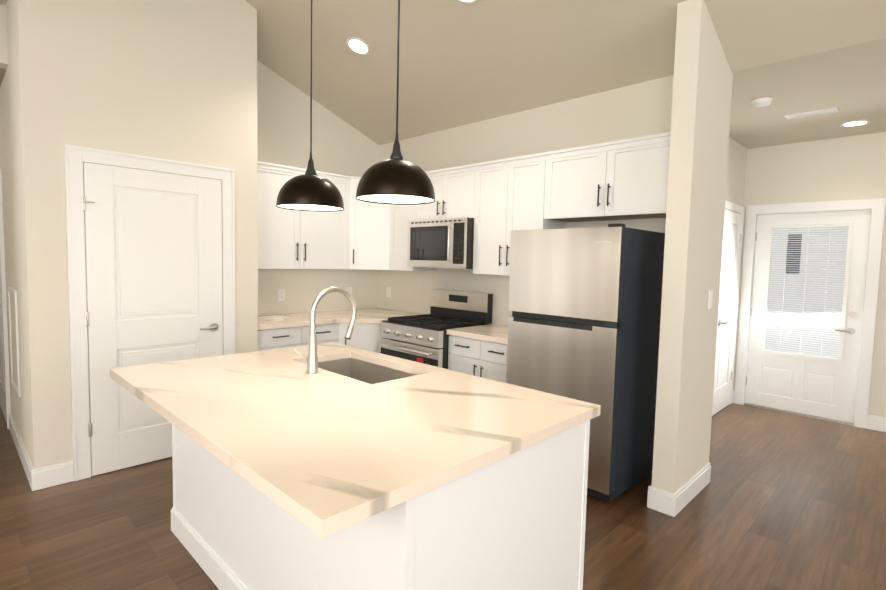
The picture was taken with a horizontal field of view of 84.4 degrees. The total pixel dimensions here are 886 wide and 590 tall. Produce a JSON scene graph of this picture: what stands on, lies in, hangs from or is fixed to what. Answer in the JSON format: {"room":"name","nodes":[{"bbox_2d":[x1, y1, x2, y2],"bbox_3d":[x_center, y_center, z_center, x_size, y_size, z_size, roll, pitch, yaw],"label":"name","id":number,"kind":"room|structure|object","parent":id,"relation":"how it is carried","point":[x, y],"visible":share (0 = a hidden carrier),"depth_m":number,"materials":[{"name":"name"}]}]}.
{"room":"kitchen","nodes":[
{"label":"kitchen","id":0,"kind":"room"},
{"bbox_2d":[0,5,7,68],"bbox_3d":[-3.419,-2.326,2.856,0.130,1.560,1.260,5,5,44],"label":"wall","id":1,"kind":"structure","parent":0,"point":[3,46],"depth_m":3.29,"materials":[{"name":"paint"}]},
{"bbox_2d":[0,70,19,433],"bbox_3d":[-4.311,-0.405,4.795,3.600,2.900,0.130,5,5,44],"label":"wall","id":2,"kind":"structure","parent":0,"point":[7,204],"depth_m":3.72,"materials":[{"name":"paint"}]},
{"bbox_2d":[0,169,20,428],"bbox_3d":[-4.569,0.002,4.367,3.620,2.136,0.872,5,5,44],"label":"door frame","id":3,"kind":"structure","parent":2,"relation":"attached to","point":[5,405],"depth_m":3.98,"materials":[{"name":"white wood"}]},
{"bbox_2d":[8,413,37,490],"bbox_3d":[-3.069,1.096,3.543,1.520,0.134,0.016,5,5,44],"label":"baseboard","id":4,"kind":"structure","parent":2,"relation":"attached to","point":[31,473],"depth_m":3.32,"materials":[{"name":"white wood"}]},
{"bbox_2d":[6,0,257,468],"bbox_3d":[-2.269,-0.983,3.675,0.800,4.300,1.430,5,5,44],"label":"wall","id":5,"kind":"structure","parent":0,"point":[175,80],"depth_m":3.19,"materials":[{"name":"paint"}]},
{"bbox_2d":[64,144,235,481],"bbox_3d":[-1.978,0.123,3.440,0.085,2.141,1.042,5,5,44],"label":"door","id":6,"kind":"structure","parent":5,"relation":"attached to","point":[151,258],"depth_m":3.35,"materials":[{"name":"white wood"}]},
{"bbox_2d":[257,60,378,315],"bbox_3d":[-1.399,-1.056,5.039,0.130,4.300,1.740,5,5,44],"label":"wall","id":7,"kind":"structure","parent":0,"point":[340,146],"depth_m":4.95,"materials":[{"name":"paint"}]},
{"bbox_2d":[278,289,284,300],"bbox_3d":[-1.597,0.001,4.835,0.008,0.116,0.072,5,5,44],"label":"electrical outlet","id":8,"kind":"object","parent":7,"relation":"attached to","point":[281,294],"visible":1,"depth_m":4.83,"materials":[{"name":"white plastic"}]},
{"bbox_2d":[257,161,436,270],"bbox_3d":[-1.009,-0.710,4.673,0.978,0.934,1.736,5,5,44],"label":"upper cabinet","id":9,"kind":"object","parent":7,"relation":"attached to","point":[363,235],"depth_m":4.80,"materials":[{"name":"white wood"}]},
{"bbox_2d":[346,287,351,297],"bbox_3d":[-1.037,-0.029,5.405,0.008,0.116,0.072,5,5,44],"label":"electrical outlet","id":10,"kind":"object","parent":7,"relation":"attached to","point":[349,289],"visible":0.65,"depth_m":5.40,"materials":[{"name":"white plastic"}]},
{"bbox_2d":[0,403,885,589],"bbox_3d":[-0.621,1.325,2.450,12.500,0.060,9.900,5,5,44],"label":"floor","id":11,"kind":"structure","parent":0,"point":[782,501],"depth_m":2.75,"materials":[{"name":"brown wood"}]},
{"bbox_2d":[258,324,383,352],"bbox_3d":[-1.043,0.686,4.770,0.974,0.872,1.736,5,5,44],"label":"base cabinet","id":12,"kind":"object","parent":11,"relation":"on","point":[364,336],"depth_m":4.55,"materials":[{"name":"white wood"}]},
{"bbox_2d":[258,308,422,331],"bbox_3d":[-1.032,0.231,4.739,0.974,0.040,1.736,5,5,44],"label":"countertop","id":13,"kind":"structure","parent":12,"relation":"on","point":[294,322],"depth_m":4.60,"materials":[{"name":"beige stone"}]},
{"bbox_2d":[170,415,598,589],"bbox_3d":[-0.425,0.871,2.294,1.888,0.873,1.008,5,5,44],"label":"kitchen island","id":14,"kind":"object","parent":11,"relation":"on","point":[518,522],"depth_m":1.70,"materials":[{"name":"white wood"}]},
{"bbox_2d":[126,351,441,430],"bbox_3d":[-0.680,0.404,2.347,0.719,0.040,1.270,5,5,44],"label":"island countertop","id":15,"kind":"structure","parent":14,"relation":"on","point":[199,394],"depth_m":2.11,"materials":[{"name":"beige stone"}]},
{"bbox_2d":[290,287,356,374],"bbox_3d":[-0.587,0.167,2.471,0.109,0.421,0.320,5,5,44],"label":"faucet","id":16,"kind":"object","parent":15,"relation":"on","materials":[{"name":"silver metal"}]},
{"bbox_2d":[322,355,421,382],"bbox_3d":[-0.445,0.514,2.598,0.740,0.226,0.410,5,5,44],"label":"sink","id":17,"kind":"object","parent":15,"relation":"in","point":[366,370],"depth_m":2.87,"materials":[{"name":"grey metal"}]},
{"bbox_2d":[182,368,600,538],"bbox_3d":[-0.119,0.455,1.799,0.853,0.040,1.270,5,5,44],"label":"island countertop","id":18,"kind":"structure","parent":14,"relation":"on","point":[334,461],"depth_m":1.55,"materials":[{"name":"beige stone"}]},
{"bbox_2d":[379,289,492,368],"bbox_3d":[-0.084,0.569,4.490,0.756,1.187,0.766,5,5,44],"label":"range","id":19,"kind":"object","parent":11,"relation":"on","point":[424,338],"visible":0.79,"depth_m":4.39,"materials":[{"name":"silver metal"}]},
{"bbox_2d":[448,336,506,382],"bbox_3d":[0.497,0.771,4.054,0.695,0.872,0.607,5,5,44],"label":"base cabinet","id":20,"kind":"object","parent":11,"relation":"on","point":[480,351],"depth_m":3.83,"materials":[{"name":"white wood"}]},
{"bbox_2d":[446,324,507,343],"bbox_3d":[0.498,0.316,4.014,0.695,0.040,0.633,5,5,44],"label":"countertop","id":21,"kind":"structure","parent":20,"relation":"on","point":[496,333],"depth_m":3.92,"materials":[{"name":"beige stone"}]},
{"bbox_2d":[506,223,664,502],"bbox_3d":[0.986,0.401,3.430,0.795,1.716,0.712,5,5,44],"label":"refrigerator","id":22,"kind":"object","parent":11,"relation":"on","point":[585,317],"visible":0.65,"depth_m":3.10,"materials":[{"name":"grey metal"}]},
{"bbox_2d":[0,0,885,148],"bbox_3d":[-0.531,-2.265,2.210,12.360,1.660,9.780,5,5,44],"label":"ceiling","id":23,"kind":"structure","parent":0,"point":[461,64],"depth_m":3.56,"materials":[{"name":"paint"}]},
{"bbox_2d":[276,0,343,211],"bbox_3d":[-0.588,-1.260,2.187,0.304,1.726,0.304,5,5,44],"label":"pendant light","id":24,"kind":"object","parent":23,"relation":"hanging from","point":[310,189],"visible":1,"depth_m":2.15,"materials":[{"name":"brown metal"}]},
{"bbox_2d":[346,37,369,54],"bbox_3d":[-0.680,-1.996,3.923,0.194,0.071,0.185,5,5,44],"label":"recessed light","id":25,"kind":"object","parent":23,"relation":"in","point":[358,46],"visible":1,"depth_m":3.92,"materials":[{"name":"white"}]},
{"bbox_2d":[356,0,434,204],"bbox_3d":[-0.161,-1.229,1.810,0.304,1.737,0.304,5,5,44],"label":"pendant light","id":26,"kind":"object","parent":23,"relation":"hanging from","point":[395,179],"visible":1,"depth_m":1.77,"materials":[{"name":"brown metal"}]},
{"bbox_2d":[457,0,477,3],"bbox_3d":[0.141,-1.925,3.100,0.194,0.071,0.185,5,5,44],"label":"recessed light","id":27,"kind":"object","parent":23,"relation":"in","point":[468,1],"visible":1,"depth_m":3.17,"materials":[{"name":"white"}]},
{"bbox_2d":[751,97,772,106],"bbox_3d":[2.399,-1.448,3.676,0.136,0.038,0.136,5,5,44],"label":"smoke detector","id":28,"kind":"object","parent":23,"relation":"attached to","point":[762,102],"visible":1,"depth_m":3.64,"materials":[{"name":"white plastic"}]},
{"bbox_2d":[784,107,838,119],"bbox_3d":[2.983,-1.466,3.957,0.340,0.012,0.130,5,5,44],"label":"ceiling vent","id":29,"kind":"object","parent":23,"relation":"in","point":[813,113],"visible":0.98,"depth_m":3.94,"materials":[{"name":"white plastic"}]},
{"bbox_2d":[841,120,869,126],"bbox_3d":[3.539,-1.472,4.196,0.194,0.008,0.194,5,5,44],"label":"recessed light","id":30,"kind":"object","parent":23,"relation":"in","point":[855,123],"visible":1,"depth_m":4.19,"materials":[{"name":"white plastic"}]},
{"bbox_2d":[377,75,673,324],"bbox_3d":[0.476,-0.977,4.513,3.550,4.300,0.130,5,5,44],"label":"wall","id":31,"kind":"structure","parent":0,"point":[636,110],"depth_m":4.26,"materials":[{"name":"paint"}]},
{"bbox_2d":[386,287,390,297],"bbox_3d":[-0.617,-0.030,5.533,0.072,0.116,0.008,5,5,44],"label":"electrical outlet","id":32,"kind":"object","parent":31,"relation":"attached to","point":[388,292],"visible":1,"depth_m":5.53,"materials":[{"name":"white plastic"}]},
{"bbox_2d":[413,163,476,220],"bbox_3d":[0.112,-0.917,4.551,0.765,0.454,0.327,5,5,44],"label":"upper cabinet","id":33,"kind":"object","parent":31,"relation":"attached to","point":[453,186],"depth_m":4.37,"materials":[{"name":"white wood"}]},
{"bbox_2d":[407,218,473,268],"bbox_3d":[0.057,-0.469,4.535,0.758,0.434,0.451,5,5,44],"label":"microwave","id":34,"kind":"object","parent":33,"relation":"attached to","point":[441,243],"visible":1,"depth_m":4.35,"materials":[{"name":"silver metal"}]},
{"bbox_2d":[473,151,565,275],"bbox_3d":[0.648,-0.628,4.037,0.754,0.934,0.327,5,5,44],"label":"upper cabinet","id":35,"kind":"object","parent":31,"relation":"attached to","point":[498,201],"depth_m":3.94,"materials":[{"name":"white wood"}]},
{"bbox_2d":[549,132,670,223],"bbox_3d":[1.228,-0.795,3.460,0.976,0.496,0.327,5,5,44],"label":"upper cabinet","id":36,"kind":"object","parent":31,"relation":"attached to","point":[625,179],"depth_m":3.31,"materials":[{"name":"white wood"}]},
{"bbox_2d":[652,0,732,493],"bbox_3d":[1.600,-0.850,3.037,0.130,4.300,0.670,5,5,44],"label":"wall","id":37,"kind":"structure","parent":0,"point":[700,130],"depth_m":2.90,"materials":[{"name":"paint"}]},
{"bbox_2d":[647,485,669,508],"bbox_3d":[1.442,1.225,3.171,0.016,0.134,0.536,5,5,44],"label":"baseboard","id":38,"kind":"structure","parent":37,"relation":"attached to","point":[655,496],"depth_m":2.96,"materials":[{"name":"white wood"}]},
{"bbox_2d":[669,463,710,516],"bbox_3d":[1.603,1.232,3.129,0.019,0.134,0.702,5,5,44],"label":"baseboard","id":39,"kind":"structure","parent":37,"relation":"attached to","point":[672,504],"depth_m":3.05,"materials":[{"name":"white wood"}]},
{"bbox_2d":[708,290,712,308],"bbox_3d":[1.725,0.028,3.144,0.010,0.116,0.072,5,5,44],"label":"light switch","id":40,"kind":"object","parent":37,"relation":"attached to","point":[710,299],"visible":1,"depth_m":3.13,"materials":[{"name":"white plastic"}]},
{"bbox_2d":[725,137,746,205],"bbox_3d":[2.327,-0.230,4.483,0.130,2.900,2.370,5,5,44],"label":"wall","id":41,"kind":"structure","parent":0,"point":[736,170],"depth_m":4.96,"materials":[{"name":"paint"}]},
{"bbox_2d":[712,200,744,415],"bbox_3d":[2.910,0.141,4.958,0.085,2.121,0.782,5,5,44],"label":"door","id":42,"kind":"structure","parent":41,"relation":"attached to","point":[728,300],"depth_m":5.00,"materials":[{"name":"white wood"}]},
{"bbox_2d":[733,132,885,417],"bbox_3d":[5.136,-0.098,3.498,5.530,2.900,0.150,5,5,44],"label":"wall","id":43,"kind":"structure","parent":0,"point":[844,168],"depth_m":4.71,"materials":[{"name":"paint"}]},
{"bbox_2d":[734,198,885,428],"bbox_3d":[3.651,0.150,4.939,1.100,2.140,0.190,5,5,44],"label":"door","id":44,"kind":"structure","parent":43,"relation":"attached to","point":[821,388],"depth_m":4.86,"materials":[{"name":"white wood"}]},
{"bbox_2d":[867,415,885,431],"bbox_3d":[5.497,1.324,3.092,4.265,0.134,0.016,5,5,44],"label":"baseboard","id":45,"kind":"structure","parent":43,"relation":"attached to","point":[877,423],"depth_m":4.53,"materials":[{"name":"white wood"}]},
{"label":"outside","id":46,"kind":"structure","parent":0,"visible":0},
{"bbox_2d":[764,211,871,418],"bbox_3d":[4.331,-0.150,5.443,3.200,3.100,0.001,5,5,44],"label":"window blinds","id":47,"kind":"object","parent":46,"point":[772,291],"depth_m":5.60,"materials":[{"name":"white plastic"}]}
]}

